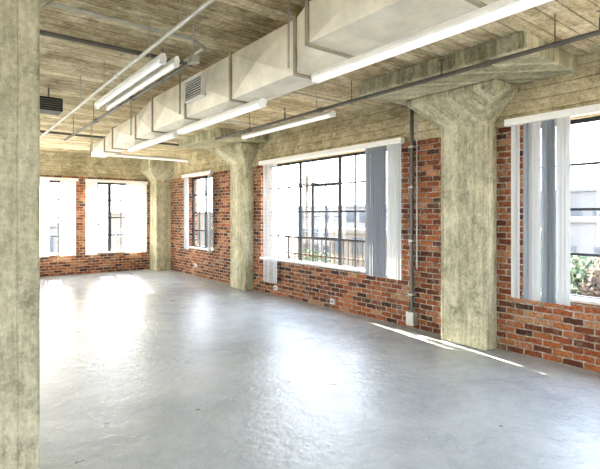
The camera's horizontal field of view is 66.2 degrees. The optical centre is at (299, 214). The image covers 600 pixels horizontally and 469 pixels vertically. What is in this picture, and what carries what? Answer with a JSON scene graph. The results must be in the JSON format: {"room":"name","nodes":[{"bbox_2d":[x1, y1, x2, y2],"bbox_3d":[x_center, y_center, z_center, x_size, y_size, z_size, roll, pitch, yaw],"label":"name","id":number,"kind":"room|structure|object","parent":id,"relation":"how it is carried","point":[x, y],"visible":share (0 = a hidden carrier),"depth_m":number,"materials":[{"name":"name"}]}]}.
{"room":"empty industrial loft","nodes":[
{"label":"empty industrial loft","id":0,"kind":"room"},
{"bbox_2d":[40,151,149,276],"bbox_3d":[-9.091,-0.025,11.230,12.400,3.450,0.350,0,0,-38],"label":"wall","id":1,"kind":"structure","parent":0,"point":[52,164],"depth_m":13.28,"materials":[{"name":"red brick"}]},
{"bbox_2d":[46,180,59,253],"bbox_3d":[-7.319,0.080,12.674,1.970,2.100,0.050,0,0,-38],"label":"window","id":2,"kind":"structure","parent":1,"relation":"in","point":[51,181],"depth_m":13.02,"materials":[{"name":"black metal"}]},
{"bbox_2d":[40,177,78,256],"bbox_3d":[-7.133,0.058,12.451,2.090,2.196,0.090,0,0,-38],"label":"vertical blinds","id":3,"kind":"object","parent":1,"relation":"attached to","point":[67,185],"visible":0.42,"depth_m":12.87,"materials":[{"name":"white fabric"}]},
{"bbox_2d":[97,182,128,251],"bbox_3d":[-5.620,0.080,13.992,1.690,2.100,0.050,0,0,-38],"label":"window","id":4,"kind":"structure","parent":1,"relation":"in","point":[109,200],"depth_m":13.89,"materials":[{"name":"black metal"}]},
{"bbox_2d":[97,250,128,253],"bbox_3d":[-5.540,1.113,13.889,1.730,0.035,0.200,0,0,-38],"label":"sill","id":5,"kind":"structure","parent":1,"relation":"attached to","point":[128,250],"depth_m":13.80,"materials":[{"name":"white paint"}]},
{"bbox_2d":[85,179,147,254],"bbox_3d":[-5.450,0.058,13.756,1.810,2.195,0.090,0,0,-38],"label":"vertical blinds","id":6,"kind":"object","parent":1,"relation":"attached to","point":[137,189],"visible":1,"depth_m":13.97,"materials":[{"name":"white fabric"}]},
{"bbox_2d":[40,269,599,468],"bbox_3d":[-3.367,1.825,3.590,12.720,0.250,19.440,0,0,-38],"label":"floor","id":7,"kind":"structure","parent":0,"point":[147,368],"depth_m":4.48,"materials":[{"name":"concrete"}]},
{"bbox_2d":[0,0,52,468],"bbox_3d":[-2.025,-0.030,2.783,1.100,3.460,1.080,0,0,-38],"label":"concrete column","id":8,"kind":"structure","parent":7,"relation":"on","point":[19,19],"depth_m":2.67,"materials":[{"name":"beige concrete"}]},
{"bbox_2d":[140,156,173,270],"bbox_3d":[-4.386,-0.030,14.139,0.800,3.460,0.920,0,0,-38],"label":"concrete column","id":9,"kind":"structure","parent":7,"relation":"on","point":[158,173],"depth_m":14.10,"materials":[{"name":"beige concrete"}]},
{"bbox_2d":[179,127,267,290],"bbox_3d":[-1.738,-0.030,10.358,1.250,3.460,2.000,0,0,-38],"label":"concrete column","id":10,"kind":"structure","parent":7,"relation":"on","point":[240,153],"depth_m":10.43,"materials":[{"name":"beige concrete"}]},
{"bbox_2d":[359,31,576,350],"bbox_3d":[1.945,-0.030,5.609,1.250,3.460,2.200,0,0,-38],"label":"concrete column","id":11,"kind":"structure","parent":7,"relation":"on","point":[466,107],"depth_m":5.81,"materials":[{"name":"beige concrete"}]},
{"bbox_2d":[40,0,599,156],"bbox_3d":[-3.367,-1.875,3.590,12.720,0.250,19.440,0,0,-38],"label":"ceiling","id":12,"kind":"structure","parent":0,"point":[223,27],"depth_m":4.83,"materials":[{"name":"beige concrete"}]},
{"bbox_2d":[40,88,62,114],"bbox_3d":[-3.472,-1.584,6.352,0.300,0.328,0.306,0,0,-38],"label":"vent","id":13,"kind":"object","parent":12,"relation":"hanging from","point":[48,105],"depth_m":6.26,"materials":[{"name":"black metal"}]},
{"bbox_2d":[40,130,178,145],"bbox_3d":[-6.611,-1.660,8.034,11.400,0.050,0.050,0,0,-38],"label":"conduit","id":14,"kind":"object","parent":12,"relation":"attached to","point":[41,131],"visible":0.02,"depth_m":9.62,"materials":[{"name":"grey metal"}]},
{"bbox_2d":[40,30,192,66],"bbox_3d":[-4.562,-1.680,2.536,8.500,0.066,0.066,0,0,-38],"label":"conduit","id":15,"kind":"object","parent":12,"relation":"attached to","point":[42,32],"depth_m":4.51,"materials":[{"name":"grey metal"}]},
{"bbox_2d":[64,48,189,140],"bbox_3d":[-2.730,-1.569,6.489,0.060,0.357,5.600,0,0,-38],"label":"conduit","id":16,"kind":"object","parent":12,"relation":"attached to","point":[162,79],"depth_m":5.57,"materials":[{"name":"grey metal"}]},
{"bbox_2d":[40,0,214,138],"bbox_3d":[-1.806,-1.551,4.547,0.051,0.393,18.400,0,0,-38],"label":"conduit","id":17,"kind":"object","parent":12,"relation":"attached to","point":[180,24],"depth_m":3.93,"materials":[{"name":"white metal"}]},
{"bbox_2d":[51,2,205,70],"bbox_3d":[-4.512,-1.700,2.405,8.418,0.048,1.068,0,0,-38],"label":"conduit","id":18,"kind":"object","parent":12,"relation":"attached to","point":[54,4],"depth_m":4.07,"materials":[{"name":"grey metal"}]},
{"bbox_2d":[94,17,166,109],"bbox_3d":[-1.774,-1.502,4.636,0.060,0.492,2.100,0,0,-38],"label":"fluorescent light","id":19,"kind":"object","parent":12,"relation":"hanging from","point":[161,59],"visible":1,"depth_m":4.31,"materials":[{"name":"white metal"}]},
{"bbox_2d":[105,56,179,110],"bbox_3d":[-1.679,-1.298,4.709,0.045,0.084,2.100,0,0,-38],"label":"fluorescent light","id":20,"kind":"object","parent":12,"relation":"hanging from","point":[174,62],"visible":1,"depth_m":4.45,"materials":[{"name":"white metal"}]},
{"bbox_2d":[111,149,188,161],"bbox_3d":[-3.949,-1.582,11.617,2.400,0.332,0.120,0,0,-38],"label":"fluorescent light","id":21,"kind":"object","parent":12,"relation":"hanging from","point":[116,154],"visible":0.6,"depth_m":11.70,"materials":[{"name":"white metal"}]},
{"bbox_2d":[188,25,199,65],"bbox_3d":[-0.980,-1.569,4.233,0.080,0.358,0.090,0,0,-38],"label":"junction box","id":22,"kind":"object","parent":12,"relation":"attached to","point":[193,60],"visible":1,"depth_m":4.21,"materials":[{"name":"grey metal"}]},
{"bbox_2d":[223,120,269,127],"bbox_3d":[-1.414,-1.700,8.268,2.500,0.032,0.032,0,0,-38],"label":"conduit","id":23,"kind":"object","parent":12,"relation":"attached to","point":[224,120],"depth_m":8.51,"materials":[{"name":"grey metal"}]},
{"bbox_2d":[240,94,335,138],"bbox_3d":[-0.285,-1.557,7.334,0.100,0.382,2.440,0,0,-38],"label":"fluorescent light","id":24,"kind":"object","parent":12,"relation":"hanging from","point":[331,113],"visible":1,"depth_m":7.08,"materials":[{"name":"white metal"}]},
{"bbox_2d":[90,0,499,158],"bbox_3d":[0.361,-1.424,3.646,0.640,0.648,14.118,0,0,-38],"label":"air duct","id":25,"kind":"object","parent":12,"relation":"hanging from","point":[326,33],"visible":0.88,"depth_m":3.91,"materials":[{"name":"white metal"}]},
{"bbox_2d":[127,131,177,151],"bbox_3d":[-2.255,-1.088,6.920,0.086,0.084,1.900,0,0,-38],"label":"fluorescent light","id":26,"kind":"object","parent":25,"relation":"attached to","point":[173,134],"visible":0.98,"depth_m":6.70,"materials":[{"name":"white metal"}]},
{"bbox_2d":[184,71,206,103],"bbox_3d":[-1.175,-1.430,5.195,0.080,0.260,0.450,0,0,-38],"label":"grille","id":27,"kind":"object","parent":25,"relation":"attached to","point":[195,91],"depth_m":5.13,"materials":[{"name":"white metal"}]},
{"bbox_2d":[177,98,266,134],"bbox_3d":[-0.968,-1.098,5.261,0.086,0.084,2.000,0,0,-38],"label":"fluorescent light","id":28,"kind":"object","parent":25,"relation":"attached to","point":[259,103],"visible":1,"depth_m":5.03,"materials":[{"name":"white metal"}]},
{"bbox_2d":[311,0,552,83],"bbox_3d":[0.871,-1.148,2.890,0.086,0.084,2.440,0,0,-38],"label":"fluorescent light","id":29,"kind":"object","parent":25,"relation":"attached to","point":[500,9],"visible":1,"depth_m":2.91,"materials":[{"name":"white plastic"}]},
{"bbox_2d":[290,92,353,105],"bbox_3d":[-0.005,-1.700,6.451,2.100,0.024,0.024,0,0,-38],"label":"conduit","id":30,"kind":"object","parent":12,"relation":"attached to","point":[290,92],"depth_m":6.66,"materials":[{"name":"grey metal"}]},
{"bbox_2d":[215,9,599,139],"bbox_3d":[2.215,-1.597,3.997,0.066,0.300,12.600,0,0,-38],"label":"pipe","id":31,"kind":"object","parent":12,"relation":"attached to","point":[555,44],"visible":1,"depth_m":4.85,"materials":[{"name":"grey metal"}]},
{"bbox_2d":[170,51,599,372],"bbox_3d":[1.512,-0.025,7.375,0.370,3.450,18.800,0,0,-38],"label":"wall","id":32,"kind":"structure","parent":0,"point":[562,334],"depth_m":6.82,"materials":[{"name":"red brick"}]},
{"bbox_2d":[181,170,212,251],"bbox_3d":[-2.811,-0.088,12.500,0.090,2.104,1.800,0,0,-38],"label":"vertical blinds","id":33,"kind":"object","parent":32,"relation":"attached to","point":[209,173],"visible":1,"depth_m":12.18,"materials":[{"name":"white fabric"}]},
{"bbox_2d":[188,246,213,250],"bbox_3d":[-2.716,0.932,12.720,0.200,0.035,1.670,0,0,-38],"label":"sill","id":34,"kind":"structure","parent":32,"relation":"attached to","point":[191,247],"depth_m":12.68,"materials":[{"name":"white paint"}]},
{"bbox_2d":[193,175,212,248],"bbox_3d":[-2.613,-0.065,12.799,0.050,2.030,1.630,0,0,-38],"label":"window","id":35,"kind":"structure","parent":32,"relation":"in","point":[203,177],"depth_m":13.01,"materials":[{"name":"black metal"}]},
{"bbox_2d":[259,257,401,277],"bbox_3d":[0.395,0.953,8.710,0.200,0.035,4.000,0,0,-38],"label":"sill","id":36,"kind":"structure","parent":32,"relation":"attached to","point":[278,259],"depth_m":8.54,"materials":[{"name":"white paint"}]},
{"bbox_2d":[259,137,404,282],"bbox_3d":[0.339,0.133,8.439,0.090,2.585,3.920,0,0,-38],"label":"curtain","id":37,"kind":"object","parent":32,"relation":"attached to","point":[375,152],"visible":1,"depth_m":7.32,"materials":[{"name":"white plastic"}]},
{"bbox_2d":[277,148,386,271],"bbox_3d":[0.497,-0.065,8.789,0.050,2.070,3.960,0,0,-38],"label":"window","id":38,"kind":"structure","parent":32,"relation":"in","point":[339,183],"depth_m":8.79,"materials":[{"name":"black metal"}]},
{"bbox_2d":[406,109,417,325],"bbox_3d":[1.678,-0.030,6.851,0.110,3.340,0.171,0,0,-38],"label":"conduit","id":39,"kind":"object","parent":32,"relation":"attached to","point":[411,316],"visible":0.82,"depth_m":6.83,"materials":[{"name":"grey metal"}]},
{"bbox_2d":[504,103,599,305],"bbox_3d":[4.115,-0.078,3.571,0.090,2.165,5.200,0,0,-38],"label":"curtain","id":40,"kind":"object","parent":32,"relation":"attached to","point":[546,136],"visible":1,"depth_m":5.28,"materials":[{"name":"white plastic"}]},
{"bbox_2d":[522,292,599,305],"bbox_3d":[4.299,0.953,3.676,0.200,0.035,4.980,0,0,-38],"label":"sill","id":41,"kind":"structure","parent":32,"relation":"attached to","point":[572,298],"depth_m":5.09,"materials":[{"name":"white paint"}]},
{"bbox_2d":[570,116,599,298],"bbox_3d":[4.402,-0.065,3.756,0.050,2.070,4.940,0,0,-38],"label":"window","id":42,"kind":"structure","parent":32,"relation":"in","point":[596,118],"depth_m":5.23,"materials":[{"name":"black metal"}]},
{"label":"outside","id":43,"kind":"structure","parent":0,"visible":0},
{"bbox_2d":[98,231,296,257],"bbox_3d":[-2.584,8.000,35.963,280.000,0.200,300.000,0,0,-38],"label":"ground","id":44,"kind":"structure","parent":43,"point":[102,240],"depth_m":127.50,"materials":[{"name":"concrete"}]},
{"bbox_2d":[46,221,99,252],"bbox_3d":[-32.920,3.700,44.071,22.400,8.400,14.400,0,0,-38],"label":"building","id":45,"kind":"structure","parent":44,"relation":"on","point":[53,224],"depth_m":42.92,"materials":[{"name":"paint"}]},
{"bbox_2d":[111,212,207,249],"bbox_3d":[-19.022,3.100,75.101,18.400,9.600,18.400,0,0,-38],"label":"building","id":46,"kind":"structure","parent":44,"relation":"on","point":[115,222],"depth_m":71.03,"materials":[{"name":"beige paint"}]},
{"bbox_2d":[290,248,336,264],"bbox_3d":[0.784,5.108,33.229,4.958,5.611,4.965,0,0,-38],"label":"tree","id":47,"kind":"object","parent":44,"relation":"on","point":[323,261],"visible":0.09,"depth_m":33.29,"materials":[{"name":"green plant"}]},
{"bbox_2d":[284,237,386,267],"bbox_3d":[0.454,1.020,9.971,1.100,0.960,4.000,0,0,-38],"label":"railing","id":48,"kind":"object","parent":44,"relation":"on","point":[291,252],"visible":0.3,"depth_m":10.46,"materials":[{"name":"paint"}]},
{"bbox_2d":[296,204,386,262],"bbox_3d":[15.796,2.600,74.266,24.400,10.600,22.400,0,0,-38],"label":"building","id":49,"kind":"structure","parent":44,"relation":"on","point":[319,217],"depth_m":69.68,"materials":[{"name":"paint"}]},
{"bbox_2d":[327,227,386,268],"bbox_3d":[15.671,4.000,45.060,20.400,7.800,16.400,0,0,-38],"label":"building","id":50,"kind":"structure","parent":44,"relation":"on","point":[347,233],"depth_m":43.20,"materials":[{"name":"beige paint"}]},
{"bbox_2d":[125,154,599,260],"bbox_3d":[6.706,2.300,30.513,0.240,11.200,122.000,0,0,-38],"label":"utility pole","id":51,"kind":"object","parent":44,"relation":"on","point":[306,176],"visible":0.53,"depth_m":38.31,"materials":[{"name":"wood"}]},
{"bbox_2d":[570,255,599,297],"bbox_3d":[7.707,4.463,12.042,3.034,6.890,2.778,0,0,-38],"label":"tree","id":52,"kind":"object","parent":44,"relation":"on","point":[586,270],"visible":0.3,"depth_m":11.66,"materials":[{"name":"green plant"}]},
{"bbox_2d":[570,217,599,295],"bbox_3d":[29.638,3.400,28.685,14.400,9.000,21.400,0,0,-38],"label":"building","id":53,"kind":"structure","parent":44,"relation":"on","point":[584,231],"depth_m":30.81,"materials":[{"name":"paint"}]},
{"bbox_2d":[570,188,599,216],"bbox_3d":[44.279,1.750,57.126,20.400,12.300,24.400,0,0,-38],"label":"building","id":54,"kind":"structure","parent":44,"relation":"on","point":[582,197],"depth_m":54.38,"materials":[{"name":"paint"}]}
]}

